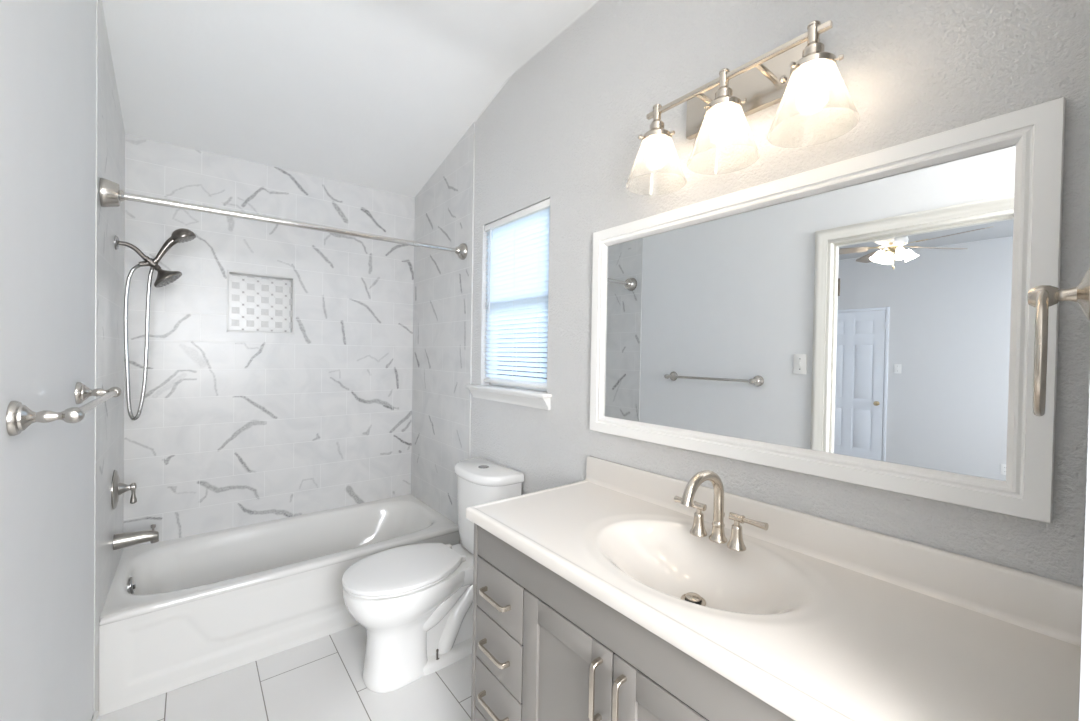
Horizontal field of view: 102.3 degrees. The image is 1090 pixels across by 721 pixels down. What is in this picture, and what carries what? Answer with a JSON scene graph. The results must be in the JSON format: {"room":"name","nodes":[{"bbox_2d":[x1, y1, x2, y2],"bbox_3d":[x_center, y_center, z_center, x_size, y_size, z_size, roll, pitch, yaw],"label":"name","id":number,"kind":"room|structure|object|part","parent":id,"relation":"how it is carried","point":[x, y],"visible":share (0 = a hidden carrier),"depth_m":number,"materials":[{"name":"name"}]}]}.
{"room":"bathroom","nodes":[
{"label":"bathroom","id":0,"kind":"room"},
{"bbox_2d":[0,0,124,720],"bbox_3d":[-0.881,-0.073,0.573,0.120,3.100,4.399,0,1,-39],"label":"wall","id":1,"kind":"structure","parent":0,"point":[48,47],"depth_m":1.11,"materials":[{"name":"paint"}]},
{"bbox_2d":[6,382,121,435],"bbox_3d":[-1.184,0.105,1.119,0.098,0.068,0.688,0,1,-39],"label":"towel bar","id":2,"kind":"object","parent":1,"relation":"attached to","point":[19,416],"visible":1,"depth_m":0.88,"materials":[{"name":"silver metal"}]},
{"bbox_3d":[-0.990,0.112,0.878,0.098,0.068,0.068,0,1,-39],"label":"wall post","id":3,"kind":"part","parent":2,"relation":"part of","materials":[{"name":"silver metal"}]},
{"bbox_3d":[-1.378,0.099,1.361,0.098,0.068,0.068,0,1,-39],"label":"wall post","id":4,"kind":"part","parent":2,"relation":"part of","materials":[{"name":"silver metal"}]},
{"bbox_2d":[93,0,97,714],"bbox_3d":[-1.609,-0.017,1.572,0.004,2.740,0.004,0,1,-39],"label":"trim","id":5,"kind":"structure","parent":1,"relation":"attached to","point":[96,0],"depth_m":1.57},
{"bbox_2d":[92,711,98,720],"bbox_3d":[-1.236,1.323,1.108,0.012,0.085,1.232,0,1,-39],"label":"baseboard","id":6,"kind":"structure","parent":1,"relation":"attached to","point":[96,714],"depth_m":1.57,"materials":[{"name":"white paint"}]},
{"bbox_2d":[111,470,136,508],"bbox_3d":[-1.893,0.576,1.984,0.074,0.172,0.172,0,1,-39],"label":"shower valve","id":7,"kind":"object","parent":1,"relation":"attached to","point":[118,488],"visible":1,"depth_m":1.96,"materials":[{"name":"silver metal"}]},
{"bbox_3d":[-1.917,0.576,1.965,0.015,0.172,0.172,0,1,-39],"label":"trim plate","id":8,"kind":"part","parent":7,"relation":"part of","materials":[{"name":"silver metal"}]},
{"bbox_3d":[-1.889,0.576,1.987,0.060,0.060,0.060,0,1,-39],"label":"valve stem","id":9,"kind":"part","parent":7,"relation":"part of","materials":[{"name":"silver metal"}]},
{"bbox_3d":[-1.874,0.604,2.000,0.023,0.093,0.022,0,1,-39],"label":"lever","id":10,"kind":"part","parent":7,"relation":"part of","materials":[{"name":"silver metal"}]},
{"bbox_2d":[113,524,158,549],"bbox_3d":[-1.867,0.804,2.011,0.152,0.085,0.068,0,1,-39],"label":"tub spout","id":11,"kind":"object","parent":1,"relation":"attached to","point":[121,540],"visible":1,"depth_m":1.99,"materials":[{"name":"silver metal"}]},
{"bbox_2d":[114,236,181,287],"bbox_3d":[-1.811,-0.445,2.013,0.229,0.214,0.121,0,1,-39],"label":"shower","id":12,"kind":"object","parent":1,"relation":"attached to","point":[164,277],"visible":1,"depth_m":2.01,"materials":[{"name":"metal"}]},
{"bbox_3d":[-1.858,-0.493,1.984,0.106,0.078,0.018,0,1,-39],"label":"shower arm","id":13,"kind":"part","parent":12,"relation":"part of","materials":[{"name":"silver metal"}]},
{"bbox_2d":[123,228,195,420],"bbox_3d":[-1.784,-0.176,2.039,0.252,0.901,0.096,0,1,-39],"label":"shower","id":14,"kind":"object","parent":1,"relation":"attached to","point":[182,235],"visible":1,"depth_m":2.01,"materials":[{"name":"silver metal"}]},
{"bbox_3d":[-1.762,-0.524,2.050,0.089,0.125,0.036,0,1,-39],"label":"handle","id":15,"kind":"part","parent":14,"relation":"part of","materials":[{"name":"silver metal"}]},
{"bbox_2d":[99,178,467,259],"bbox_3d":[-1.068,-0.632,2.115,1.512,0.122,0.106,0,1,-39],"label":"shower rod","id":16,"kind":"object","parent":1,"relation":"attached to","point":[110,193],"visible":1,"depth_m":1.89,"materials":[{"name":"metal"}]},
{"bbox_2d":[99,178,124,206],"bbox_3d":[-1.633,-0.628,1.661,0.063,0.106,0.106,0,1,-39],"label":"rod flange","id":17,"kind":"object","parent":16,"relation":"on","point":[110,193],"depth_m":1.63,"materials":[{"name":"silver metal"}]},
{"bbox_2d":[455,243,467,259],"bbox_3d":[-0.499,-0.641,2.572,0.051,0.096,0.096,0,1,-39],"label":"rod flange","id":18,"kind":"object","parent":16,"relation":"on","point":[462,250],"depth_m":2.55,"materials":[{"name":"silver metal"}]},
{"bbox_2d":[123,134,414,548],"bbox_3d":[-1.582,-0.112,2.754,1.760,3.100,0.120,0,1,-39],"label":"wall","id":19,"kind":"structure","parent":0,"point":[232,429],"depth_m":2.60,"materials":[{"name":"tile"}]},
{"bbox_2d":[227,270,294,333],"bbox_3d":[-1.701,-0.339,2.636,0.341,0.351,0.101,0,1,-39],"label":"niche","id":20,"kind":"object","parent":19,"relation":"attached to","point":[256,302],"depth_m":2.66,"materials":[{"name":"white tile"}]},
{"bbox_2d":[99,624,471,720],"bbox_3d":[-0.230,1.443,1.058,1.760,0.120,4.519,0,1,-39],"label":"floor","id":21,"kind":"structure","parent":0,"point":[320,679],"depth_m":1.79,"materials":[{"name":"white tile"}]},
{"bbox_2d":[99,494,459,715],"bbox_3d":[-1.331,1.159,2.426,1.513,0.374,0.750,0,1,-39],"label":"bathtub","id":22,"kind":"object","parent":21,"relation":"on","point":[177,613],"visible":0.72,"depth_m":2.08,"materials":[{"name":"white ceramic"}]},
{"bbox_3d":[-1.868,1.018,1.990,0.021,0.074,0.074,0,1,-39],"label":"overflow plate","id":23,"kind":"part","parent":22,"relation":"part of","materials":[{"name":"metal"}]},
{"bbox_2d":[99,494,458,625],"bbox_3d":[-1.330,1.121,2.426,1.513,0.296,0.750,0,1,-39],"label":"basin","id":24,"kind":"object","parent":22,"relation":"in","point":[289,571],"depth_m":2.25,"materials":[{"name":"white ceramic"}]},
{"bbox_2d":[342,457,523,692],"bbox_3d":[-0.530,0.945,2.027,0.750,0.839,0.421,0,1,-39],"label":"toilet","id":25,"kind":"object","parent":21,"relation":"on","point":[414,602],"visible":0.97,"depth_m":1.92,"materials":[{"name":"white ceramic"}]},
{"bbox_3d":[-0.635,0.918,1.959,0.500,0.022,0.395,0,1,-39],"label":"seat lid","id":26,"kind":"part","parent":25,"relation":"part of","materials":[{"name":"white plastic"}]},
{"bbox_3d":[-0.312,0.554,2.186,0.215,0.045,0.412,0,1,-39],"label":"tank lid","id":27,"kind":"part","parent":25,"relation":"part of","materials":[{"name":"white ceramic"}]},
{"bbox_3d":[-0.311,0.761,2.192,0.194,0.378,0.386,0,1,-39],"label":"tank","id":28,"kind":"part","parent":25,"relation":"part of","materials":[{"name":"white ceramic"}]},
{"bbox_2d":[471,523,794,720],"bbox_3d":[0.343,0.959,1.108,0.559,0.866,1.234,0,1,-39],"label":"bathroom vanity","id":29,"kind":"object","parent":21,"relation":"on","point":[544,648],"visible":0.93,"depth_m":1.08,"materials":[{"name":"grey paint"}]},
{"bbox_3d":[-0.143,1.200,1.326,0.016,0.158,0.249,0,1,-39],"label":"drawer","id":30,"kind":"part","parent":29,"relation":"part of","materials":[{"name":"grey paint"}]},
{"bbox_3d":[-0.158,1.036,1.309,0.031,0.013,0.137,0,1,-39],"label":"handle","id":31,"kind":"part","parent":29,"relation":"part of","materials":[{"name":"silver metal"}]},
{"bbox_3d":[-0.156,0.873,1.307,0.031,0.013,0.137,0,1,-39],"label":"handle","id":32,"kind":"part","parent":29,"relation":"part of","materials":[{"name":"silver metal"}]},
{"bbox_3d":[-0.153,0.709,1.305,0.031,0.013,0.137,0,1,-39],"label":"handle","id":33,"kind":"part","parent":29,"relation":"part of","materials":[{"name":"silver metal"}]},
{"bbox_3d":[-0.140,1.036,1.324,0.016,0.158,0.249,0,1,-39],"label":"drawer","id":34,"kind":"part","parent":29,"relation":"part of","materials":[{"name":"grey paint"}]},
{"bbox_3d":[-0.137,0.873,1.322,0.016,0.158,0.249,0,1,-39],"label":"drawer","id":35,"kind":"part","parent":29,"relation":"part of","materials":[{"name":"grey paint"}]},
{"bbox_3d":[-0.135,0.709,1.320,0.016,0.158,0.249,0,1,-39],"label":"drawer","id":36,"kind":"part","parent":29,"relation":"part of","materials":[{"name":"grey paint"}]},
{"bbox_3d":[0.045,0.961,1.095,0.018,0.649,0.326,0,1,-39],"label":"door","id":37,"kind":"part","parent":29,"relation":"part of","materials":[{"name":"grey paint"}]},
{"bbox_3d":[0.112,0.734,0.975,0.031,0.137,0.013,0,1,-39],"label":"handle","id":38,"kind":"part","parent":29,"relation":"part of","materials":[{"name":"silver metal"}]},
{"bbox_3d":[0.155,0.736,0.921,0.031,0.137,0.013,0,1,-39],"label":"handle","id":39,"kind":"part","parent":29,"relation":"part of","materials":[{"name":"silver metal"}]},
{"bbox_3d":[0.260,0.968,0.828,0.018,0.649,0.350,0,1,-39],"label":"door","id":40,"kind":"part","parent":29,"relation":"part of","materials":[{"name":"grey paint"}]},
{"bbox_2d":[466,456,1082,720],"bbox_3d":[0.357,0.504,1.104,0.561,0.221,1.258,0,1,-39],"label":"countertop","id":41,"kind":"structure","parent":29,"relation":"on","point":[818,618],"depth_m":0.88,"materials":[{"name":"stone"}]},
{"bbox_2d":[674,470,768,550],"bbox_3d":[0.450,0.389,1.196,0.220,0.201,0.216,1,1,0],"label":"faucet","id":42,"kind":"object","parent":41,"relation":"on","point":[736,543],"visible":1,"depth_m":1.17,"materials":[{"name":"silver metal"}]},
{"bbox_3d":[0.417,0.410,1.262,0.021,0.022,0.096,0,1,-39],"label":"lever","id":43,"kind":"part","parent":42,"relation":"part of","materials":[{"name":"silver metal"}]},
{"bbox_3d":[0.434,0.454,1.240,0.047,0.070,0.047,0,1,-39],"label":"handle","id":44,"kind":"part","parent":42,"relation":"part of","materials":[{"name":"silver metal"}]},
{"bbox_3d":[0.418,0.389,1.155,0.193,0.201,0.048,0,1,-39],"label":"spout","id":45,"kind":"part","parent":42,"relation":"part of","materials":[{"name":"silver metal"}]},
{"bbox_3d":[0.503,0.456,1.154,0.047,0.070,0.047,0,1,-39],"label":"handle","id":46,"kind":"part","parent":42,"relation":"part of","materials":[{"name":"silver metal"}]},
{"bbox_3d":[0.522,0.414,1.130,0.021,0.022,0.096,0,1,-39],"label":"lever","id":47,"kind":"part","parent":42,"relation":"part of","materials":[{"name":"silver metal"}]},
{"bbox_2d":[102,0,596,196],"bbox_3d":[-0.183,-1.305,1.024,1.760,0.484,4.519,0,1,-39],"label":"ceiling","id":48,"kind":"structure","parent":0,"point":[376,94],"depth_m":2.04,"materials":[{"name":"white paint"}]},
{"bbox_2d":[411,0,1089,720],"bbox_3d":[0.395,-0.064,1.598,0.126,3.100,4.399,0,1,-39],"label":"wall","id":49,"kind":"structure","parent":0,"point":[565,127],"depth_m":1.42,"materials":[{"name":"paint"}]},
{"bbox_2d":[469,122,474,458],"bbox_3d":[-0.423,-0.189,2.521,0.008,2.351,0.008,0,1,-39],"label":"trim","id":50,"kind":"structure","parent":49,"relation":"attached to","point":[474,122],"depth_m":2.51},
{"bbox_2d":[415,0,598,196],"bbox_3d":[0.002,-1.291,2.005,0.014,0.306,2.977,0,1,-39],"label":"trim","id":51,"kind":"structure","parent":49,"relation":"attached to","point":[508,78],"depth_m":2.25,"materials":[{"name":"white paint"}]},
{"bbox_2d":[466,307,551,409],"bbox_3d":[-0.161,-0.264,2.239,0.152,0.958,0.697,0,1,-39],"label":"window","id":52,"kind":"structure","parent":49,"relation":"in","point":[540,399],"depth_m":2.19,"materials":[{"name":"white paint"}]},
{"bbox_3d":[-0.186,0.178,2.231,0.107,0.072,0.697,0,1,-39],"label":"sill","id":53,"kind":"part","parent":52,"relation":"part of","materials":[{"name":"white paint"}]},
{"bbox_2d":[484,199,549,388],"bbox_3d":[-0.152,-0.307,2.221,0.042,0.865,0.571,0,1,-39],"label":"window blind","id":54,"kind":"object","parent":52,"relation":"attached to","point":[517,280],"visible":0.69,"depth_m":2.20,"materials":[{"name":"white plastic"}]},
{"bbox_3d":[-0.157,0.116,2.228,0.024,0.018,0.565,0,1,-39],"label":"rail","id":55,"kind":"part","parent":54,"relation":"part of","materials":[{"name":"white plastic"}]},
{"bbox_3d":[-0.150,-0.300,2.223,0.023,0.826,0.404,0,1,-39],"label":"ladder cord","id":56,"kind":"part","parent":54,"relation":"part of","materials":[{"name":"white plastic"}]},
{"bbox_3d":[-0.107,-0.300,2.258,0.004,0.826,0.523,0,1,-39],"label":"pane","id":57,"kind":"part","parent":52,"relation":"part of","materials":[{"name":"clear glass"}]},
{"bbox_2d":[638,20,843,167],"bbox_3d":[0.499,-0.686,1.204,0.222,0.286,0.625,0,1,-39],"label":"vanity light","id":58,"kind":"object","parent":49,"relation":"attached to","point":[800,66],"visible":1,"depth_m":1.18,"materials":[{"name":"silver metal"}]},
{"bbox_2d":[638,104,674,147],"bbox_3d":[0.351,-0.735,1.357,0.109,0.110,0.106,0,1,-39],"label":"socket","id":59,"kind":"object","parent":58,"relation":"attached to","point":[657,134],"depth_m":1.35,"materials":[{"name":"silver metal"}]},
{"bbox_3d":[0.346,-0.654,1.365,0.060,0.108,0.060,0,1,-39],"label":"bulb","id":60,"kind":"part","parent":58,"relation":"part of","materials":[{"name":"white glass"}]},
{"bbox_3d":[0.476,-0.767,1.292,0.110,0.011,0.011,0,1,-39],"label":"support arm","id":61,"kind":"part","parent":58,"relation":"part of","materials":[{"name":"silver metal"}]},
{"bbox_3d":[0.484,-0.649,1.193,0.060,0.108,0.060,0,1,-39],"label":"bulb","id":62,"kind":"part","parent":58,"relation":"part of","materials":[{"name":"white glass"}]},
{"bbox_2d":[703,68,746,119],"bbox_3d":[0.489,-0.730,1.185,0.109,0.110,0.106,0,1,-39],"label":"socket","id":63,"kind":"object","parent":58,"relation":"attached to","point":[724,101],"depth_m":1.18,"materials":[{"name":"silver metal"}]},
{"bbox_3d":[0.578,-0.768,1.265,0.023,0.122,0.376,0,1,-39],"label":"plate","id":64,"kind":"part","parent":58,"relation":"part of","materials":[{"name":"silver metal"}]},
{"bbox_3d":[0.582,-0.763,1.160,0.110,0.011,0.011,0,1,-39],"label":"support arm","id":65,"kind":"part","parent":58,"relation":"part of","materials":[{"name":"silver metal"}]},
{"bbox_3d":[0.622,-0.645,1.022,0.060,0.108,0.060,0,1,-39],"label":"bulb","id":66,"kind":"part","parent":58,"relation":"part of","materials":[{"name":"white glass"}]},
{"bbox_2d":[789,20,843,83],"bbox_3d":[0.626,-0.726,1.014,0.109,0.110,0.106,0,1,-39],"label":"socket","id":67,"kind":"object","parent":58,"relation":"attached to","point":[814,59],"depth_m":1.01,"materials":[{"name":"silver metal"}]},
{"bbox_2d":[590,97,1064,523],"bbox_3d":[0.567,-0.101,1.273,0.024,0.777,1.199,0,1,-39],"label":"wall mirror","id":68,"kind":"object","parent":49,"relation":"attached to","point":[868,319],"visible":0.99,"depth_m":1.04,"materials":[{"name":"white mirror"}]},
{"bbox_2d":[604,145,1015,481],"bbox_3d":[0.573,-0.101,1.278,0.004,0.669,1.091,0,1,-39],"label":"mirror glass","id":69,"kind":"object","parent":68,"relation":"attached to","point":[871,319],"depth_m":1.08,"materials":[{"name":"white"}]},
{"bbox_2d":[584,456,1082,646],"bbox_3d":[0.560,0.443,1.268,0.032,0.097,1.254,0,1,-39],"label":"backsplash","id":70,"kind":"structure","parent":49,"relation":"attached to","point":[1043,605],"depth_m":0.99,"materials":[{"name":"stone"}]},
{"bbox_2d":[1079,390,1089,720],"bbox_3d":[0.791,-0.044,0.558,0.570,3.100,0.121,0,1,-39],"label":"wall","id":71,"kind":"structure","parent":0,"point":[1084,700],"depth_m":0.43,"materials":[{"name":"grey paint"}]},
{"bbox_2d":[1027,268,1089,415],"bbox_3d":[0.734,-0.024,0.629,0.185,0.212,0.061,0,1,-39],"label":"towel ring","id":72,"kind":"object","parent":71,"relation":"attached to","point":[1041,297],"visible":1,"depth_m":0.60,"materials":[{"name":"silver metal"}]},
{"bbox_3d":[0.735,-0.093,0.629,0.074,0.074,0.061,0,1,-39],"label":"wall post","id":73,"kind":"part","parent":72,"relation":"part of","materials":[{"name":"silver metal"}]}
]}

